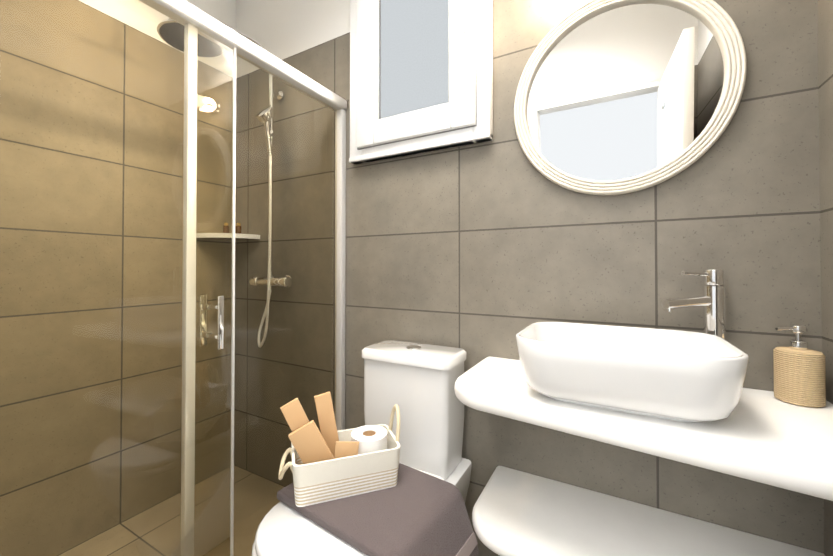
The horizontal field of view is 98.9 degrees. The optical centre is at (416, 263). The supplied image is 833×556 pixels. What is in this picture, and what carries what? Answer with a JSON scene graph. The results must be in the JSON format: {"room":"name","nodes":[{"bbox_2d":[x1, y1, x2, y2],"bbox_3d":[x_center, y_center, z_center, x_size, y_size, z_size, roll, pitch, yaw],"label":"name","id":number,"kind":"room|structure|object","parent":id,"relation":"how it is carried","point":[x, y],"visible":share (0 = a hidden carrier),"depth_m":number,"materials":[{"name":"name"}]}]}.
{"room":"bathroom","nodes":[
{"label":"bathroom","id":0,"kind":"room"},
{"bbox_2d":[0,0,235,555],"bbox_3d":[-1.397,-0.219,1.311,0.100,2.600,1.700,0,-1,29],"label":"wall","id":1,"kind":"structure","parent":0,"point":[28,157],"depth_m":1.43,"materials":[{"name":"tile"}]},
{"bbox_2d":[59,465,283,555],"bbox_3d":[-0.883,1.115,-0.189,2.440,0.100,3.800,0,-1,29],"label":"floor","id":2,"kind":"structure","parent":0,"point":[269,499],"depth_m":1.49,"materials":[{"name":"tile"}]},
{"bbox_2d":[0,0,346,555],"bbox_3d":[-0.688,0.177,0.914,0.099,1.800,1.495,0,-1,29],"label":"shower enclosure","id":3,"kind":"object","parent":2,"relation":"on","point":[209,531],"visible":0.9,"depth_m":1.03,"materials":[{"name":"clear glass"}]},
{"bbox_2d":[252,340,471,555],"bbox_3d":[-0.121,0.685,1.037,0.368,0.786,0.686,0,-1,29],"label":"toilet","id":4,"kind":"object","parent":2,"relation":"on","point":[415,382],"visible":0.54,"depth_m":1.15,"materials":[{"name":"white ceramic"}]},
{"bbox_2d":[277,463,478,555],"bbox_3d":[-0.105,0.692,0.953,0.454,0.163,0.306,0,-1,35],"label":"towel","id":5,"kind":"object","parent":4,"relation":"on","point":[413,512],"visible":0.71,"depth_m":0.88,"materials":[{"name":"grey fabric"}]},
{"bbox_2d":[278,391,399,506],"bbox_3d":[-0.210,0.492,1.003,0.333,0.236,0.165,0,-1,-20],"label":"basket","id":6,"kind":"object","parent":5,"relation":"on","point":[329,462],"visible":1,"depth_m":0.96,"materials":[{"name":"plastic"}]},
{"bbox_2d":[234,0,824,555],"bbox_3d":[0.014,-0.217,1.444,2.240,2.600,0.100,0,-1,29],"label":"wall","id":7,"kind":"structure","parent":0,"point":[484,250],"depth_m":1.21,"materials":[{"name":"tile"}]},
{"bbox_2d":[157,19,292,347],"bbox_3d":[-0.803,-0.321,1.529,0.250,1.422,0.540,0,-1,29],"label":"mixer","id":8,"kind":"object","parent":7,"relation":"attached to","point":[261,115],"visible":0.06,"depth_m":1.65,"materials":[{"name":"silver metal"}]},
{"bbox_2d":[196,233,259,240],"bbox_3d":[-0.948,-0.137,1.797,0.210,0.022,0.210,0,-1,29],"label":"corner shelf","id":9,"kind":"object","parent":7,"relation":"attached to","point":[237,236],"depth_m":1.76,"materials":[{"name":"white ceramic"}]},
{"bbox_2d":[223,223,228,232],"bbox_3d":[-0.983,-0.180,1.841,0.027,0.062,0.027,0,-1,20],"label":"shampoo bottle","id":10,"kind":"object","parent":9,"relation":"on","point":[227,228],"depth_m":1.83,"materials":[{"name":"brown plastic"}]},
{"bbox_2d":[236,223,240,233],"bbox_3d":[-0.922,-0.180,1.848,0.027,0.062,0.027,0,-1,20],"label":"shampoo bottle","id":11,"kind":"object","parent":9,"relation":"on","point":[238,231],"depth_m":1.84,"materials":[{"name":"brown plastic"}]},
{"bbox_2d":[349,0,492,164],"bbox_3d":[-0.022,-0.838,1.355,0.610,0.820,0.098,0,-1,29],"label":"window","id":12,"kind":"structure","parent":7,"relation":"in","point":[421,76],"depth_m":1.35,"materials":[{"name":"white plastic"}]},
{"bbox_2d":[514,0,746,194],"bbox_3d":[0.579,-0.496,1.043,0.584,0.584,0.022,0,2,29],"label":"mirror","id":13,"kind":"object","parent":7,"relation":"attached to","point":[615,97],"visible":0.96,"depth_m":1.03,"materials":[{"name":"beige mirror"}]},
{"bbox_2d":[454,356,832,500],"bbox_3d":[0.494,0.346,0.856,0.833,0.053,0.448,0,-1,29],"label":"countertop","id":14,"kind":"structure","parent":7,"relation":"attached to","point":[764,437],"depth_m":0.70,"materials":[{"name":"stone"}]},
{"bbox_2d":[516,322,748,421],"bbox_3d":[0.481,0.245,0.858,0.435,0.146,0.325,0,-1,29],"label":"basin","id":15,"kind":"object","parent":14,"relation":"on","point":[682,376],"visible":0.98,"depth_m":0.74,"materials":[{"name":"white ceramic"}]},
{"bbox_2d":[661,269,725,339],"bbox_3d":[0.706,0.167,0.907,0.146,0.305,0.120,0,-1,29],"label":"faucet","id":16,"kind":"object","parent":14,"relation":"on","point":[712,300],"visible":0.48,"depth_m":0.90,"materials":[{"name":"silver metal"}]},
{"bbox_2d":[773,324,825,407],"bbox_3d":[0.883,0.230,0.825,0.082,0.176,0.082,0,-1,29],"label":"soap dispenser","id":17,"kind":"object","parent":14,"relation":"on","point":[799,373],"visible":1,"depth_m":0.80,"materials":[{"name":"wicker"}]},
{"bbox_2d":[472,466,824,555],"bbox_3d":[0.523,0.712,0.864,0.793,0.048,0.398,0,-1,29],"label":"shelf","id":18,"kind":"object","parent":7,"relation":"attached to","point":[517,513],"visible":1,"depth_m":0.93,"materials":[{"name":"stone"}]},
{"bbox_2d":[818,0,832,555],"bbox_3d":[0.650,-0.231,0.177,0.100,2.600,1.700,0,-1,29],"label":"wall","id":19,"kind":"structure","parent":0,"point":[825,37],"depth_m":0.83,"materials":[{"name":"tile"}]}
]}

